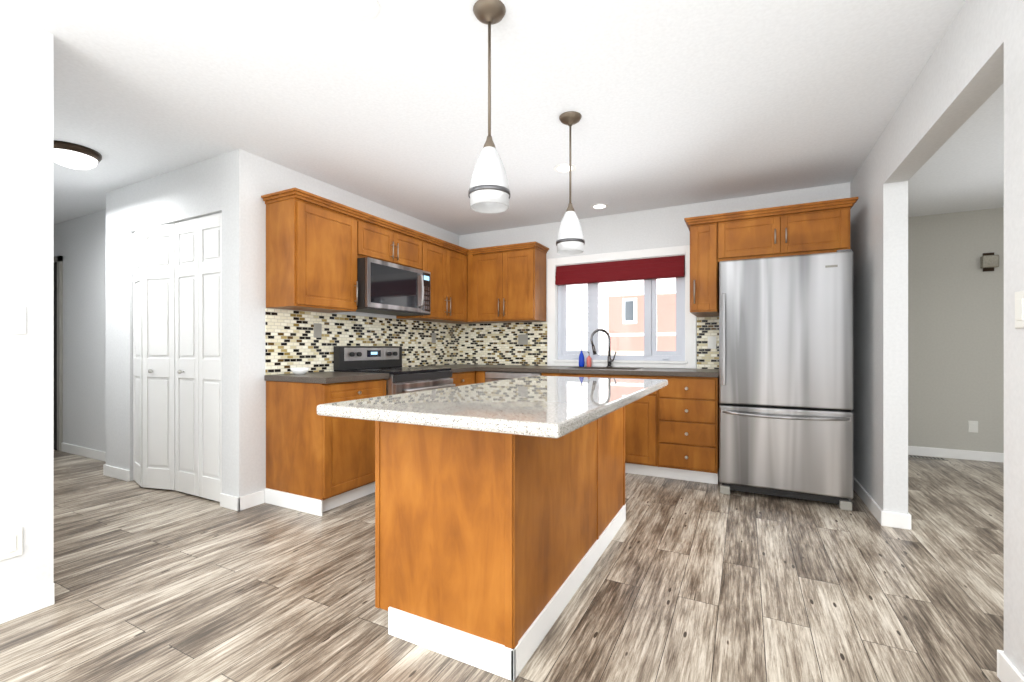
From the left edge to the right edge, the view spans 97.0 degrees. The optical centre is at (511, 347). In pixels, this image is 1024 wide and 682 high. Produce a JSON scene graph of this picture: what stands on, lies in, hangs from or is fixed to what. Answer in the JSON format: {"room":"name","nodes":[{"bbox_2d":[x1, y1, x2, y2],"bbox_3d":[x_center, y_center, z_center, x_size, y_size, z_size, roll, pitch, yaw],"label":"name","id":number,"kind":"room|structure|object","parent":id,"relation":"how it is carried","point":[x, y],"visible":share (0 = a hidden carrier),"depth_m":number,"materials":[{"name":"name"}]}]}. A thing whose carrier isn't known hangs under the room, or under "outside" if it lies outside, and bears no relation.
{"room":"kitchen","nodes":[
{"label":"kitchen","id":0,"kind":"room"},
{"bbox_2d":[0,11,59,600],"bbox_3d":[-4.258,-0.125,3.048,5.020,2.470,0.150,0,0,27],"label":"wall","id":1,"kind":"structure","parent":0,"point":[29,235],"depth_m":1.90,"materials":[{"name":"paint"}]},
{"bbox_2d":[0,527,22,560],"bbox_3d":[-2.047,0.800,1.848,0.009,0.115,0.072,0,0,27],"label":"electrical outlet plate","id":2,"kind":"object","parent":1,"relation":"attached to","point":[11,543],"visible":1,"depth_m":1.85,"materials":[{"name":"white plastic"}]},
{"bbox_2d":[0,583,54,623],"bbox_3d":[-2.951,1.064,0.083,0.013,0.092,4.230,0,0,27],"label":"baseboard","id":3,"kind":"structure","parent":1,"relation":"attached to","point":[25,603],"depth_m":1.89,"materials":[{"name":"white wood"}]},
{"bbox_2d":[60,211,99,450],"bbox_3d":[-4.591,-0.125,4.805,2.820,2.470,0.150,0,0,27],"label":"wall","id":4,"kind":"structure","parent":0,"point":[79,236],"depth_m":4.68,"materials":[{"name":"paint"}]},
{"bbox_2d":[54,256,62,450],"bbox_3d":[-5.242,0.058,5.071,0.900,2.095,0.028,0,0,27],"label":"hall door","id":5,"kind":"structure","parent":4,"relation":"in","point":[58,350],"depth_m":4.87,"materials":[{"name":"black"}]},
{"bbox_2d":[61,443,105,461],"bbox_3d":[-4.606,1.064,4.755,2.600,0.092,0.013,0,0,27],"label":"baseboard","id":6,"kind":"structure","parent":4,"relation":"attached to","point":[69,448],"depth_m":4.62,"materials":[{"name":"white wood"}]},
{"bbox_2d":[100,155,219,480],"bbox_3d":[-2.746,-0.125,3.615,1.750,2.470,0.120,0,0,27],"label":"wall","id":7,"kind":"structure","parent":0,"point":[192,191],"depth_m":3.80,"materials":[{"name":"paint"}]},
{"bbox_2d":[103,464,129,481],"bbox_3d":[-3.374,1.064,3.864,0.433,0.092,0.013,0,0,27],"label":"baseboard","id":8,"kind":"structure","parent":7,"relation":"attached to","point":[111,471],"depth_m":3.85,"materials":[{"name":"white wood"}]},
{"bbox_2d":[133,212,221,501],"bbox_3d":[-2.608,0.065,3.480,1.276,2.067,0.134,0,0,27],"label":"closet door","id":9,"kind":"structure","parent":7,"relation":"in","point":[177,356],"depth_m":3.47,"materials":[{"name":"white wood"}]},
{"bbox_2d":[220,149,459,496],"bbox_3d":[-1.321,-0.125,4.310,0.150,2.470,2.660,0,0,27],"label":"wall","id":10,"kind":"structure","parent":0,"point":[245,176],"depth_m":3.17,"materials":[{"name":"paint"}]},
{"bbox_2d":[261,188,360,312],"bbox_3d":[-1.500,-0.679,3.434,0.328,0.778,0.558,0,0,27],"label":"upper cabinet","id":11,"kind":"object","parent":10,"relation":"attached to","point":[317,246],"depth_m":3.25,"materials":[{"name":"brown wood"}]},
{"bbox_2d":[265,308,460,374],"bbox_3d":[-1.203,-0.048,4.368,0.008,0.482,2.490,0,0,27],"label":"tile backsplash","id":12,"kind":"structure","parent":10,"relation":"attached to","point":[291,341],"depth_m":3.87,"materials":[{"name":"tile"}]},
{"bbox_2d":[314,323,321,337],"bbox_3d":[-1.563,-0.140,3.648,0.009,0.115,0.072,0,0,27],"label":"outlet","id":13,"kind":"object","parent":12,"relation":"attached to","point":[317,330],"visible":1,"depth_m":3.64,"materials":[{"name":"grey plastic"}]},
{"bbox_2d":[432,333,435,342],"bbox_3d":[-0.864,-0.110,5.009,0.009,0.115,0.072,0,0,27],"label":"outlet","id":14,"kind":"object","parent":12,"relation":"attached to","point":[433,337],"visible":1,"depth_m":5.01,"materials":[{"name":"grey plastic"}]},
{"bbox_2d":[361,212,424,270],"bbox_3d":[-1.186,-0.895,4.044,0.328,0.348,0.810,0,0,27],"label":"upper cabinet","id":15,"kind":"object","parent":10,"relation":"attached to","point":[382,240],"depth_m":3.94,"materials":[{"name":"brown wood"}]},
{"bbox_2d":[356,257,430,315],"bbox_3d":[-1.120,-0.513,4.010,0.476,0.406,0.804,0,0,27],"label":"microwave","id":16,"kind":"object","parent":15,"relation":"attached to","point":[386,288],"visible":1,"depth_m":3.83,"materials":[{"name":"silver plastic"}]},
{"bbox_2d":[396,236,468,323],"bbox_3d":[-0.821,-0.679,4.754,0.328,0.778,0.782,0,0,27],"label":"upper cabinet","id":17,"kind":"object","parent":10,"relation":"attached to","point":[447,263],"depth_m":4.68,"materials":[{"name":"brown wood"}]},
{"bbox_2d":[0,450,1003,681],"bbox_3d":[-0.566,1.135,1.786,13.100,0.050,10.100,0,0,27],"label":"floor","id":18,"kind":"structure","parent":0,"point":[688,581],"depth_m":2.04,"materials":[{"name":"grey wood"}]},
{"bbox_2d":[264,379,385,515],"bbox_3d":[-1.371,0.673,3.383,0.602,0.872,0.585,0,0,27],"label":"base cabinet","id":19,"kind":"object","parent":18,"relation":"on","point":[317,465],"depth_m":3.14,"materials":[{"name":"brown wood"}]},
{"bbox_2d":[264,371,388,383],"bbox_3d":[-1.361,0.215,3.371,0.632,0.040,0.596,0,0,27],"label":"countertop","id":20,"kind":"structure","parent":19,"relation":"on","point":[329,377],"depth_m":3.20,"materials":[{"name":"stone"}]},
{"bbox_2d":[290,367,309,374],"bbox_3d":[-1.560,0.170,3.331,0.132,0.050,0.132,0,0,27],"label":"dish","id":21,"kind":"object","parent":20,"relation":"on","point":[299,370],"visible":1,"depth_m":3.29,"materials":[{"name":"white ceramic"}]},
{"bbox_2d":[334,346,454,395],"bbox_3d":[-0.986,0.547,3.958,0.737,1.125,0.774,0,0,27],"label":"stove","id":22,"kind":"object","parent":18,"relation":"on","point":[379,359],"visible":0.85,"depth_m":3.88,"materials":[{"name":"silver metal"}]},
{"bbox_2d":[450,371,474,386],"bbox_3d":[-0.762,0.673,4.568,0.602,0.872,0.499,0,0,27],"label":"base cabinet","id":23,"kind":"object","parent":18,"relation":"on","point":[461,378],"depth_m":4.47,"materials":[{"name":"brown wood"}]},
{"bbox_2d":[418,365,476,372],"bbox_3d":[-0.753,0.215,4.550,0.636,0.040,0.472,0,0,27],"label":"countertop","id":24,"kind":"structure","parent":23,"relation":"on","point":[455,369],"depth_m":4.52,"materials":[{"name":"stone"}]},
{"bbox_2d":[375,406,625,680],"bbox_3d":[0.097,0.673,2.356,0.618,0.873,1.596,0,0,27],"label":"kitchen island","id":25,"kind":"object","parent":18,"relation":"on","point":[490,547],"visible":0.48,"depth_m":1.68,"materials":[{"name":"brown wood"}]},
{"bbox_2d":[317,376,667,438],"bbox_3d":[0.145,0.216,2.202,0.905,0.038,1.870,0,0,27],"label":"island countertop","id":26,"kind":"structure","parent":25,"relation":"on","point":[555,407],"depth_m":1.58,"materials":[{"name":"stone"}]},
{"bbox_2d":[485,371,540,381],"bbox_3d":[0.114,0.676,4.694,0.608,0.868,0.605,0,0,27],"label":"dishwasher","id":27,"kind":"object","parent":18,"relation":"on","point":[490,376],"visible":0.19,"depth_m":4.50,"materials":[{"name":"metal"}]},
{"bbox_2d":[625,396,658,476],"bbox_3d":[0.889,0.779,4.351,1.076,0.660,0.602,0,0,27],"label":"base cabinet","id":28,"kind":"object","parent":18,"relation":"on","point":[641,415],"depth_m":3.90,"materials":[{"name":"brown wood"}]},
{"bbox_2d":[647,376,719,483],"bbox_3d":[1.544,0.673,4.014,0.534,0.872,0.602,0,0,27],"label":"base cabinet","id":29,"kind":"object","parent":18,"relation":"on","point":[672,429],"depth_m":3.73,"materials":[{"name":"brown wood"}]},
{"bbox_2d":[443,364,718,377],"bbox_3d":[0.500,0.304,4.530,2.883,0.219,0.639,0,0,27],"label":"countertop","id":30,"kind":"structure","parent":29,"relation":"on","point":[681,372],"depth_m":4.14,"materials":[{"name":"stone"}]},
{"bbox_2d":[579,348,583,366],"bbox_3d":[0.721,0.100,4.695,0.060,0.190,0.060,0,0,27],"label":"soap bottle","id":31,"kind":"object","parent":30,"relation":"on","point":[581,359],"visible":1,"depth_m":4.67,"materials":[{"name":"blue plastic"}]},
{"bbox_2d":[586,352,591,366],"bbox_3d":[0.790,0.117,4.654,0.052,0.157,0.061,0,0,27],"label":"soap bottle","id":32,"kind":"object","parent":30,"relation":"on","point":[588,361],"visible":1,"depth_m":4.64,"materials":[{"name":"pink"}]},
{"bbox_2d":[590,329,616,367],"bbox_3d":[0.918,0.002,4.526,0.237,0.387,0.161,0,0,27],"label":"faucet","id":33,"kind":"object","parent":30,"relation":"on","point":[609,360],"visible":1,"depth_m":4.53,"materials":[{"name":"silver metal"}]},
{"bbox_2d":[719,249,852,510],"bbox_3d":[2.100,0.219,3.561,0.830,1.782,0.827,0,0,27],"label":"fridge","id":34,"kind":"object","parent":18,"relation":"on","point":[786,375],"visible":1,"depth_m":3.24,"materials":[{"name":"metal"}]},
{"bbox_2d":[908,455,947,460],"bbox_3d":[4.179,1.107,4.565,0.300,0.006,0.100,0,0,27],"label":"air vent","id":35,"kind":"object","parent":18,"relation":"in","point":[924,457],"visible":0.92,"depth_m":4.57,"materials":[{"name":"grey metal"}]},
{"bbox_2d":[0,0,1003,234],"bbox_3d":[-0.566,-1.382,1.786,13.100,0.056,10.100,0,0,27],"label":"ceiling","id":36,"kind":"structure","parent":0,"point":[677,102],"depth_m":2.46,"materials":[{"name":"paint"}]},
{"bbox_2d":[54,140,101,169],"bbox_3d":[-3.020,-1.300,3.115,0.300,0.120,0.300,0,0,27],"label":"light","id":37,"kind":"object","parent":36,"relation":"attached to","point":[73,155],"visible":0.83,"depth_m":3.05,"materials":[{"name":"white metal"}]},
{"bbox_2d":[468,0,509,212],"bbox_3d":[-0.091,-0.962,1.823,0.169,0.796,0.169,0,0,27],"label":"pendant light","id":38,"kind":"object","parent":36,"relation":"hanging from","point":[489,191],"visible":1,"depth_m":1.78,"materials":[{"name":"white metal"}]},
{"bbox_2d":[556,111,584,254],"bbox_3d":[0.344,-0.962,2.668,0.169,0.796,0.169,0,0,27],"label":"pendant light","id":39,"kind":"object","parent":36,"relation":"hanging from","point":[570,240],"visible":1,"depth_m":2.62,"materials":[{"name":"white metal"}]},
{"bbox_2d":[460,183,847,368],"bbox_3d":[1.052,-0.125,4.693,3.960,2.470,0.150,0,0,27],"label":"wall","id":40,"kind":"structure","parent":0,"point":[660,227],"depth_m":4.49,"materials":[{"name":"paint"}]},
{"bbox_2d":[461,322,546,365],"bbox_3d":[-0.114,-0.048,5.204,1.120,0.482,0.008,0,0,27],"label":"tile backsplash","id":41,"kind":"structure","parent":40,"relation":"attached to","point":[481,343],"depth_m":5.19,"materials":[{"name":"tile"}]},
{"bbox_2d":[518,334,527,344],"bbox_3d":[0.122,-0.095,5.073,0.120,0.115,0.009,0,0,27],"label":"outlet","id":42,"kind":"object","parent":41,"relation":"attached to","point":[522,339],"visible":1,"depth_m":5.07,"materials":[{"name":"grey plastic"}]},
{"bbox_2d":[466,241,548,322],"bbox_3d":[-0.060,-0.688,4.973,0.864,0.795,0.363,0,0,27],"label":"upper cabinet","id":43,"kind":"object","parent":40,"relation":"attached to","point":[506,283],"visible":0.98,"depth_m":4.83,"materials":[{"name":"brown wood"}]},
{"bbox_2d":[547,245,695,368],"bbox_3d":[1.080,-0.388,4.639,1.510,1.165,0.140,0,0,27],"label":"window","id":44,"kind":"structure","parent":40,"relation":"in","point":[652,354],"depth_m":4.56,"materials":[{"name":"grey plastic"}]},
{"bbox_2d":[555,255,684,285],"bbox_3d":[1.058,-0.777,4.596,1.304,0.205,0.086,0,0,27],"label":"valance","id":45,"kind":"object","parent":44,"relation":"attached to","point":[644,269],"visible":1,"depth_m":4.54,"materials":[{"name":"red fabric"}]},
{"bbox_2d":[684,197,858,316],"bbox_3d":[2.054,-0.670,3.707,1.137,0.760,0.683,0,0,27],"label":"upper cabinet","id":46,"kind":"object","parent":40,"relation":"attached to","point":[802,229],"visible":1,"depth_m":3.46,"materials":[{"name":"brown wood"}]},
{"bbox_2d":[708,336,715,348],"bbox_3d":[1.848,-0.050,4.186,0.072,0.115,0.009,0,0,27],"label":"outlet","id":47,"kind":"object","parent":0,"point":[711,342],"visible":1,"depth_m":4.18,"materials":[{"name":"white plastic"}]},
{"bbox_2d":[848,0,1023,675],"bbox_3d":[1.038,-0.125,0.203,0.120,2.470,8.150,0,0,27],"label":"wall","id":48,"kind":"structure","parent":0,"point":[972,64],"depth_m":2.27,"materials":[{"name":"paint"}]},
{"bbox_2d":[853,476,895,527],"bbox_3d":[2.555,1.064,3.267,0.043,0.092,1.013,0,0,27],"label":"baseboard","id":49,"kind":"structure","parent":48,"relation":"attached to","point":[885,518],"depth_m":2.97,"materials":[{"name":"white wood"}]},
{"bbox_2d":[896,512,910,529],"bbox_3d":[2.984,1.064,3.878,0.043,0.092,2.493,0,0,27],"label":"baseboard","id":50,"kind":"structure","parent":48,"relation":"attached to","point":[903,521],"depth_m":2.78,"materials":[{"name":"white wood"}]},
{"bbox_2d":[997,649,1023,681],"bbox_3d":[0.401,1.064,-0.924,0.043,0.092,5.503,0,0,27],"label":"baseboard","id":51,"kind":"structure","parent":48,"relation":"attached to","point":[1006,670],"depth_m":1.48,"materials":[{"name":"white wood"}]},
{"bbox_2d":[1015,291,1023,327],"bbox_3d":[1.586,-0.120,1.411,0.009,0.115,0.072,0,0,27],"label":"switch plate","id":52,"kind":"object","parent":48,"relation":"attached to","point":[1019,309],"visible":1,"depth_m":1.41,"materials":[{"name":"white plastic"}]},
{"bbox_2d":[908,208,1003,452],"bbox_3d":[5.333,-0.125,4.163,4.140,2.470,0.120,0,0,27],"label":"wall","id":53,"kind":"structure","parent":0,"point":[955,338],"depth_m":4.53,"materials":[{"name":"paint"}]},
{"bbox_2d":[908,446,1003,462],"bbox_3d":[5.364,1.064,4.071,4.040,0.092,0.013,0,0,27],"label":"baseboard","id":54,"kind":"structure","parent":53,"relation":"attached to","point":[912,450],"depth_m":4.54,"materials":[{"name":"white wood"}]},
{"bbox_2d":[968,421,977,432],"bbox_3d":[4.565,0.780,4.485,0.072,0.115,0.009,0,0,27],"label":"outlet","id":55,"kind":"object","parent":53,"relation":"attached to","point":[972,426],"visible":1,"depth_m":4.48,"materials":[{"name":"white plastic"}]},
{"bbox_2d":[980,252,998,271],"bbox_3d":[4.651,-0.840,4.412,0.120,0.180,0.060,0,0,27],"label":"sconce","id":56,"kind":"object","parent":53,"relation":"attached to","point":[989,261],"visible":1,"depth_m":4.40,"materials":[{"name":"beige glass"}]},
{"label":"outside","id":57,"kind":"structure","parent":0,"visible":0},
{"bbox_2d":[567,278,675,355],"bbox_3d":[3.208,-1.090,6.941,12.500,5.600,0.320,0,0,27],"label":"outside view","id":58,"kind":"object","parent":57,"point":[625,321],"depth_m":7.72,"materials":[{"name":"white"}]}
]}

